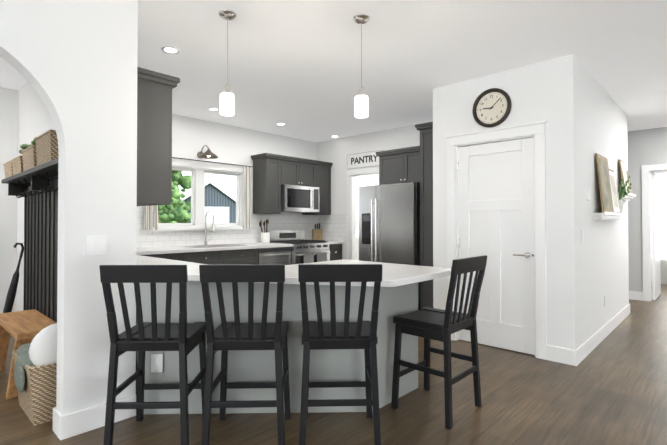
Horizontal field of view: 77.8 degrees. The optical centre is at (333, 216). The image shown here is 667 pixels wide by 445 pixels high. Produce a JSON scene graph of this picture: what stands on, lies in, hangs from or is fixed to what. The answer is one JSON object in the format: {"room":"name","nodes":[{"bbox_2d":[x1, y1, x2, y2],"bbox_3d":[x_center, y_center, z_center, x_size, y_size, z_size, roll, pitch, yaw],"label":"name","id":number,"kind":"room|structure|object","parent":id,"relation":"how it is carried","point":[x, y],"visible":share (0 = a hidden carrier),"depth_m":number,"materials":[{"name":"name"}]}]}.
{"room":"kitchen","nodes":[
{"label":"kitchen","id":0,"kind":"room"},
{"bbox_2d":[0,87,18,312],"bbox_3d":[-5.589,-0.080,2.439,0.120,2.700,5.980,-1,-1,43],"label":"wall","id":1,"kind":"structure","parent":0,"point":[9,99],"depth_m":4.51,"materials":[{"name":"white paint"}]},
{"bbox_2d":[17,82,54,310],"bbox_3d":[-2.479,-0.065,3.714,2.900,2.700,0.140,-1,-1,43],"label":"wall","id":2,"kind":"structure","parent":0,"point":[34,119],"depth_m":4.33,"materials":[{"name":"white paint"}]},
{"bbox_2d":[1,158,57,322],"bbox_3d":[-2.426,0.386,3.414,2.100,1.519,0.214,-1,-1,43],"label":"coat rack","id":3,"kind":"object","parent":2,"relation":"attached to","point":[36,187],"visible":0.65,"depth_m":3.67,"materials":[{"name":"grey wood"}]},
{"bbox_2d":[3,129,57,177],"bbox_3d":[-2.519,-0.526,3.510,1.758,0.305,0.198,-1,-1,43],"label":"baskets","id":4,"kind":"object","parent":3,"relation":"on","point":[41,149],"visible":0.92,"depth_m":3.19,"materials":[{"name":"wicker"}]},
{"bbox_2d":[0,0,137,414],"bbox_3d":[-3.422,-0.103,0.495,0.140,2.700,6.120,-1,-1,43],"label":"wall","id":5,"kind":"structure","parent":0,"point":[73,63],"depth_m":2.47,"materials":[{"name":"white paint"}]},
{"bbox_2d":[85,235,107,255],"bbox_3d":[-1.430,0.171,2.498,0.009,0.118,0.120,-1,-1,43],"label":"light switch","id":6,"kind":"object","parent":5,"relation":"attached to","point":[96,245],"visible":1,"depth_m":2.50,"materials":[{"name":"white plastic"}]},
{"bbox_2d":[57,394,135,439],"bbox_3d":[-1.412,1.203,2.503,0.020,0.135,0.418,-1,-1,43],"label":"baseboard","id":7,"kind":"structure","parent":5,"relation":"attached to","point":[69,425],"depth_m":2.44,"materials":[{"name":"white"}]},
{"bbox_2d":[137,71,176,205],"bbox_3d":[-1.524,-0.546,3.153,0.572,0.909,0.336,-1,-1,43],"label":"upper cabinet","id":8,"kind":"object","parent":5,"relation":"attached to","point":[154,137],"depth_m":2.98,"materials":[{"name":"grey wood"}]},
{"bbox_2d":[137,114,378,260],"bbox_3d":[-1.162,-0.028,6.732,0.120,2.700,6.060,-1,-1,43],"label":"wall","id":9,"kind":"structure","parent":0,"point":[224,143],"depth_m":6.26,"materials":[{"name":"white paint"}]},
{"bbox_2d":[147,158,248,230],"bbox_3d":[-1.886,-0.300,5.906,0.143,0.975,1.540,-1,-1,43],"label":"window","id":10,"kind":"structure","parent":9,"relation":"in","point":[198,170],"depth_m":5.89,"materials":[{"name":"white wood"}]},
{"bbox_2d":[144,157,252,229],"bbox_3d":[-1.853,-0.313,5.826,0.043,0.968,1.710,-1,-1,43],"label":"curtain","id":11,"kind":"object","parent":10,"relation":"hanging from","point":[150,217],"visible":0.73,"depth_m":6.32,"materials":[{"name":"fabric"}]},
{"bbox_2d":[197,145,217,158],"bbox_3d":[-1.762,-0.916,5.755,0.359,0.183,0.260,-1,-1,43],"label":"sconce","id":12,"kind":"object","parent":9,"relation":"attached to","point":[208,154],"visible":1,"depth_m":5.74,"materials":[{"name":"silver metal"}]},
{"bbox_2d":[136,212,317,247],"bbox_3d":[-1.744,0.173,6.021,0.003,0.460,4.230,-1,-1,43],"label":"tile backsplash","id":13,"kind":"structure","parent":9,"relation":"attached to","point":[150,239],"depth_m":6.17,"materials":[{"name":"white tile"}]},
{"bbox_2d":[251,153,332,214],"bbox_3d":[-0.657,-0.503,6.899,0.386,0.915,1.466,-1,-1,43],"label":"upper cabinet","id":14,"kind":"object","parent":9,"relation":"attached to","point":[272,173],"visible":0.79,"depth_m":6.52,"materials":[{"name":"grey wood"}]},
{"bbox_2d":[281,184,318,212],"bbox_3d":[-0.637,-0.292,6.845,0.486,0.420,0.754,-1,-1,43],"label":"microwave","id":15,"kind":"object","parent":14,"relation":"attached to","point":[299,199],"visible":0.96,"depth_m":6.66,"materials":[{"name":"grey metal"}]},
{"bbox_2d":[356,176,371,239],"bbox_3d":[0.373,-0.194,8.310,0.105,1.330,1.160,-1,-1,43],"label":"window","id":16,"kind":"structure","parent":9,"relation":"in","point":[367,181],"depth_m":8.51,"materials":[{"name":"white"}]},
{"bbox_2d":[0,284,666,444],"bbox_3d":[1.093,1.302,3.013,14.000,0.050,16.000,-1,-1,43],"label":"floor","id":17,"kind":"structure","parent":0,"point":[610,388],"depth_m":2.68,"materials":[{"name":"brown wood"}]},
{"bbox_2d":[3,243,23,312],"bbox_3d":[-3.036,0.766,3.885,0.065,1.046,0.208,-1,-1,43],"label":"umbrella","id":18,"kind":"object","parent":17,"relation":"on","point":[10,299],"visible":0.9,"depth_m":3.88,"materials":[{"name":"black fabric"}]},
{"bbox_2d":[0,309,55,398],"bbox_3d":[-2.451,1.050,3.271,0.930,0.460,0.327,-1,-1,43],"label":"bench","id":19,"kind":"object","parent":17,"relation":"on","point":[23,327],"visible":0.46,"depth_m":3.18,"materials":[{"name":"brown wood"}]},
{"bbox_2d":[12,323,56,425],"bbox_3d":[-1.902,0.972,2.754,0.510,0.604,0.359,-1,-1,43],"label":"basket","id":20,"kind":"object","parent":17,"relation":"on","point":[35,370],"visible":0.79,"depth_m":2.55,"materials":[{"name":"wicker"}]},
{"bbox_2d":[136,310,137,401],"bbox_3d":[-1.813,0.849,3.587,2.030,0.870,0.596,-1,-1,43],"label":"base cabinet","id":21,"kind":"object","parent":17,"relation":"on","point":[136,310],"depth_m":2.68,"materials":[{"name":"grey"}]},
{"bbox_2d":[136,254,155,256],"bbox_3d":[-2.426,0.864,4.832,0.621,0.870,0.377,-1,-1,43],"label":"base cabinet","id":22,"kind":"object","parent":17,"relation":"on","point":[150,255],"depth_m":4.72,"materials":[{"name":"grey"}]},
{"bbox_2d":[99,265,205,444],"bbox_3d":[-1.000,0.761,2.380,0.445,1.016,0.474,0,-1,-2],"label":"stool","id":23,"kind":"object","parent":17,"relation":"on","point":[183,337],"visible":1,"depth_m":2.20,"materials":[{"name":"black wood"}]},
{"bbox_2d":[156,254,191,261],"bbox_3d":[-2.178,0.868,5.095,0.621,0.870,0.574,-1,-1,43],"label":"base cabinet","id":24,"kind":"object","parent":17,"relation":"on","point":[180,257],"depth_m":4.98,"materials":[{"name":"grey wood"}]},
{"bbox_2d":[192,250,227,264],"bbox_3d":[-1.849,0.872,5.445,0.621,0.870,0.614,-1,-1,43],"label":"base cabinet","id":25,"kind":"object","parent":17,"relation":"on","point":[210,257],"depth_m":5.32,"materials":[{"name":"grey wood"}]},
{"bbox_2d":[228,250,259,264],"bbox_3d":[-1.501,0.876,5.814,0.621,0.870,0.628,-1,-1,43],"label":"base cabinet","id":26,"kind":"object","parent":17,"relation":"on","point":[250,253],"depth_m":5.67,"materials":[{"name":"grey wood"}]},
{"bbox_2d":[199,264,290,444],"bbox_3d":[-0.487,0.762,2.395,0.445,1.016,0.474,0,-1,-2],"label":"stool","id":27,"kind":"object","parent":17,"relation":"on","point":[224,336],"visible":1,"depth_m":2.22,"materials":[{"name":"black wood"}]},
{"bbox_2d":[260,246,290,264],"bbox_3d":[-1.099,0.881,6.241,0.621,0.870,0.682,-1,-1,43],"label":"dishwasher","id":28,"kind":"object","parent":17,"relation":"on","point":[274,254],"depth_m":6.07,"materials":[{"name":"grey metal"}]},
{"bbox_2d":[136,243,291,253],"bbox_3d":[-1.905,0.416,5.373,0.646,0.040,3.062,-1,-1,43],"label":"countertop","id":29,"kind":"structure","parent":28,"relation":"on","point":[243,246],"depth_m":5.36,"materials":[{"name":"white stone"}]},
{"bbox_2d":[259,219,269,242],"bbox_3d":[-1.059,0.222,6.447,0.165,0.372,0.141,-1,-1,43],"label":"utensil crock","id":30,"kind":"object","parent":29,"relation":"on","point":[265,237],"visible":1,"depth_m":6.42,"materials":[{"name":"white ceramic"}]},
{"bbox_2d":[139,283,417,413],"bbox_3d":[-0.313,0.841,2.885,1.085,0.870,1.621,-1,-1,43],"label":"base cabinet","id":31,"kind":"object","parent":17,"relation":"on","point":[399,290],"depth_m":2.69,"materials":[{"name":"grey"}]},
{"bbox_2d":[151,354,162,371],"bbox_3d":[-1.132,0.938,2.652,0.074,0.116,0.008,0,-1,-2],"label":"outlet","id":32,"kind":"object","parent":31,"relation":"attached to","point":[156,362],"visible":1,"depth_m":2.65,"materials":[{"name":"white plastic"}]},
{"bbox_2d":[136,255,450,310],"bbox_3d":[-0.916,0.392,3.478,3.388,0.039,1.654,-1,-1,43],"label":"countertop","id":33,"kind":"structure","parent":31,"relation":"on","point":[393,275],"depth_m":2.69,"materials":[{"name":"white stone"}]},
{"bbox_2d":[267,230,330,264],"bbox_3d":[-0.542,0.772,6.716,0.751,1.100,0.760,-1,-1,43],"label":"range","id":34,"kind":"object","parent":17,"relation":"on","point":[303,250],"visible":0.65,"depth_m":6.57,"materials":[{"name":"silver metal"}]},
{"bbox_2d":[329,242,343,260],"bbox_3d":[-0.205,0.893,7.194,0.616,0.870,0.391,-1,-1,43],"label":"base cabinet","id":35,"kind":"object","parent":17,"relation":"on","point":[336,251],"depth_m":7.03,"materials":[{"name":"grey wood"}]},
{"bbox_2d":[329,242,339,245],"bbox_3d":[-0.195,0.438,7.189,0.646,0.040,0.392,-1,-1,43],"label":"countertop","id":36,"kind":"structure","parent":35,"relation":"on","point":[330,243],"depth_m":6.96,"materials":[{"name":"white stone"}]},
{"bbox_2d":[312,223,321,239],"bbox_3d":[-0.288,0.263,7.306,0.160,0.310,0.100,0,-1,-17],"label":"knife block","id":37,"kind":"object","parent":36,"relation":"on","point":[317,234],"visible":0.94,"depth_m":7.26,"materials":[{"name":"brown wood"}]},
{"bbox_2d":[298,264,381,444],"bbox_3d":[0.030,0.762,2.410,0.445,1.016,0.474,0,-1,-2],"label":"stool","id":38,"kind":"object","parent":17,"relation":"on","point":[320,334],"visible":1,"depth_m":2.23,"materials":[{"name":"black wood"}]},
{"bbox_2d":[359,182,420,309],"bbox_3d":[0.923,0.436,5.826,0.910,1.750,0.812,-1,-1,43],"label":"fridge","id":39,"kind":"object","parent":17,"relation":"on","point":[389,223],"visible":0.54,"depth_m":5.51,"materials":[{"name":"grey metal"}]},
{"bbox_2d":[415,122,432,307],"bbox_3d":[1.498,0.058,5.383,0.571,2.495,0.706,-1,-1,43],"label":"tall cabinet","id":40,"kind":"object","parent":17,"relation":"on","point":[426,202],"visible":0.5,"depth_m":5.26,"materials":[{"name":"grey wood"}]},
{"bbox_2d":[391,255,486,429],"bbox_3d":[0.708,0.766,2.764,0.474,1.016,0.445,-1,-1,43],"label":"stool","id":41,"kind":"object","parent":17,"relation":"on","point":[427,324],"visible":1,"depth_m":2.68,"materials":[{"name":"black wood"}]},
{"bbox_2d":[0,0,666,141],"bbox_3d":[1.093,-1.448,3.046,14.000,0.050,16.000,-1,-1,43],"label":"ceiling","id":42,"kind":"structure","parent":0,"point":[294,66],"depth_m":3.58,"materials":[{"name":"paint"}]},
{"bbox_2d":[161,46,179,53],"bbox_3d":[-1.381,-1.414,3.505,0.152,0.005,0.152,-1,-1,43],"label":"recessed light","id":43,"kind":"object","parent":42,"relation":"in","point":[169,50],"visible":1,"depth_m":3.51,"materials":[{"name":"white"}]},
{"bbox_2d":[208,108,219,110],"bbox_3d":[-1.546,-1.391,5.349,0.152,0.005,0.152,-1,-1,43],"label":"recessed light","id":44,"kind":"object","parent":42,"relation":"in","point":[213,109],"visible":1,"depth_m":5.35,"materials":[{"name":"white"}]},
{"bbox_2d":[218,10,236,115],"bbox_3d":[-0.745,-1.072,2.904,0.128,0.705,0.128,-1,-1,43],"label":"pendant light","id":45,"kind":"object","parent":42,"relation":"hanging from","point":[227,96],"visible":1,"depth_m":2.87,"materials":[{"name":"white glass"}]},
{"bbox_2d":[353,14,369,117],"bbox_3d":[0.200,-1.071,2.962,0.128,0.705,0.128,-1,-1,43],"label":"pendant light","id":46,"kind":"object","parent":42,"relation":"hanging from","point":[361,103],"visible":1,"depth_m":2.93,"materials":[{"name":"white glass"}]},
{"bbox_2d":[317,121,432,259],"bbox_3d":[0.870,-0.030,6.549,3.090,2.700,0.120,-1,-1,43],"label":"wall","id":47,"kind":"structure","parent":0,"point":[335,152],"depth_m":7.08,"materials":[{"name":"white paint"}]},
{"bbox_2d":[318,214,345,240],"bbox_3d":[-0.027,0.189,7.307,0.680,0.460,0.003,-1,-1,43],"label":"tile backsplash","id":48,"kind":"structure","parent":47,"relation":"attached to","point":[337,222],"depth_m":7.28,"materials":[{"name":"white tile"}]},
{"bbox_2d":[347,167,378,259],"bbox_3d":[0.583,0.262,6.802,0.860,2.120,0.140,-1,-1,43],"label":"door frame","id":49,"kind":"structure","parent":47,"relation":"attached to","point":[351,174],"depth_m":7.01,"materials":[{"name":"white wood"}]},
{"bbox_2d":[347,150,382,169],"bbox_3d":[0.504,-0.937,6.805,0.740,0.250,0.023,-1,-1,43],"label":"sign","id":50,"kind":"object","parent":47,"relation":"attached to","point":[363,160],"visible":1,"depth_m":6.81,"materials":[{"name":"white wood"}]},
{"bbox_2d":[376,146,419,184],"bbox_3d":[1.093,-0.724,5.995,0.915,0.495,0.386,-1,-1,43],"label":"upper cabinet","id":51,"kind":"object","parent":47,"relation":"attached to","point":[400,165],"visible":0.71,"depth_m":5.92,"materials":[{"name":"grey wood"}]},
{"bbox_2d":[433,55,628,349],"bbox_3d":[2.552,-0.048,5.082,1.370,2.700,2.810,-1,-1,43],"label":"wall","id":52,"kind":"structure","parent":0,"point":[574,105],"depth_m":3.93,"materials":[{"name":"white paint"}]},
{"bbox_2d":[472,88,511,127],"bbox_3d":[1.552,-1.075,4.073,0.380,0.380,0.046,-1,-1,43],"label":"wall clock","id":53,"kind":"object","parent":52,"relation":"attached to","point":[491,108],"visible":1,"depth_m":4.07,"materials":[{"name":"brown metal"}]},
{"bbox_2d":[445,120,546,359],"bbox_3d":[1.602,0.212,4.107,0.994,2.157,0.148,-1,-1,43],"label":"door frame","id":54,"kind":"structure","parent":52,"relation":"attached to","point":[536,130],"depth_m":3.80,"materials":[{"name":"white wood"}]},
{"bbox_2d":[457,137,534,354],"bbox_3d":[1.580,0.272,4.091,0.772,2.021,0.099,-1,-1,43],"label":"pantry door","id":55,"kind":"structure","parent":52,"relation":"in","point":[496,203],"depth_m":4.06,"materials":[{"name":"white wood"}]},
{"bbox_2d":[581,230,583,242],"bbox_3d":[2.277,0.176,3.780,0.009,0.118,0.075,-1,-1,43],"label":"light switch","id":56,"kind":"object","parent":52,"relation":"attached to","point":[582,236],"visible":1,"depth_m":3.77,"materials":[{"name":"white plastic"}]},
{"bbox_2d":[586,189,590,200],"bbox_3d":[2.413,-0.212,3.917,0.025,0.110,0.070,-1,-1,43],"label":"thermostat","id":57,"kind":"object","parent":52,"relation":"attached to","point":[588,194],"visible":1,"depth_m":3.90,"materials":[{"name":"white plastic"}]},
{"bbox_2d":[572,303,629,365],"bbox_3d":[3.050,1.229,4.587,0.020,0.135,2.826,-1,-1,43],"label":"baseboard","id":58,"kind":"structure","parent":52,"relation":"attached to","point":[578,355],"depth_m":4.14,"materials":[{"name":"white wood"}]},
{"bbox_2d":[593,153,631,219],"bbox_3d":[3.080,-0.303,4.521,0.170,0.666,1.293,-1,-1,43],"label":"ledge shelf","id":59,"kind":"object","parent":52,"relation":"attached to","point":[612,206],"visible":1,"depth_m":4.38,"materials":[{"name":"white wood"}]},
{"bbox_2d":[617,159,635,200],"bbox_3d":[3.730,-0.464,5.262,0.104,0.486,0.700,-1,-1,43],"label":"ledge shelf","id":60,"kind":"object","parent":52,"relation":"attached to","point":[625,178],"visible":0.54,"depth_m":5.16,"materials":[{"name":"white wood"}]},
{"bbox_2d":[627,127,666,291],"bbox_3d":[5.939,-0.041,5.623,10.500,2.700,0.120,-1,-1,43],"label":"wall","id":61,"kind":"structure","parent":0,"point":[647,146],"depth_m":6.57,"materials":[{"name":"grey paint"}]},
{"bbox_2d":[629,291,642,300],"bbox_3d":[4.381,1.258,6.980,1.350,0.135,0.016,-1,-1,43],"label":"baseboard","id":62,"kind":"structure","parent":61,"relation":"attached to","point":[633,295],"depth_m":6.57,"materials":[{"name":"white"}]},
{"bbox_2d":[641,164,666,301],"bbox_3d":[5.237,0.250,6.187,1.000,2.130,0.024,-1,-1,43],"label":"door frame","id":63,"kind":"structure","parent":61,"relation":"attached to","point":[646,174],"depth_m":6.48,"materials":[{"name":"white wood"}]},
{"bbox_2d":[651,172,663,299],"bbox_3d":[5.331,0.304,6.801,0.106,2.022,0.830,-1,-1,43],"label":"hall door","id":64,"kind":"structure","parent":61,"relation":"in","point":[656,240],"depth_m":6.63,"materials":[{"name":"white wood"}]},
{"bbox_2d":[652,171,666,283],"bbox_3d":[7.138,-0.014,7.845,2.800,2.700,0.100,-1,-1,43],"label":"wall","id":65,"kind":"structure","parent":0,"point":[663,271],"depth_m":8.26,"materials":[{"name":"white paint"}]},
{"bbox_2d":[651,174,666,258],"bbox_3d":[7.128,-0.015,7.761,1.900,1.700,0.025,-1,-1,43],"label":"window","id":66,"kind":"structure","parent":65,"relation":"in","point":[663,208],"depth_m":8.26,"materials":[{"name":"white glass"}]},
{"label":"outside","id":67,"kind":"structure","parent":0,"visible":0},
{"bbox_3d":[-35.380,2.443,53.826,114.210,0.100,150.000,-1,-1,43],"label":"ground","id":68,"kind":"structure","parent":67,"visible":0},
{"bbox_2d":[158,170,190,222],"bbox_3d":[-8.463,-5.136,41.237,30.767,14.752,40.292,-1,-1,43],"label":"trees","id":69,"kind":"object","parent":68,"relation":"on","point":[176,210],"visible":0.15,"depth_m":29.99,"materials":[{"name":"green plant"}]},
{"bbox_2d":[181,179,235,222],"bbox_3d":[-15.380,-0.902,51.425,8.300,6.530,11.470,0,-1,-17],"label":"barn","id":70,"kind":"object","parent":68,"relation":"on","point":[220,202],"visible":0.44,"depth_m":46.57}
]}

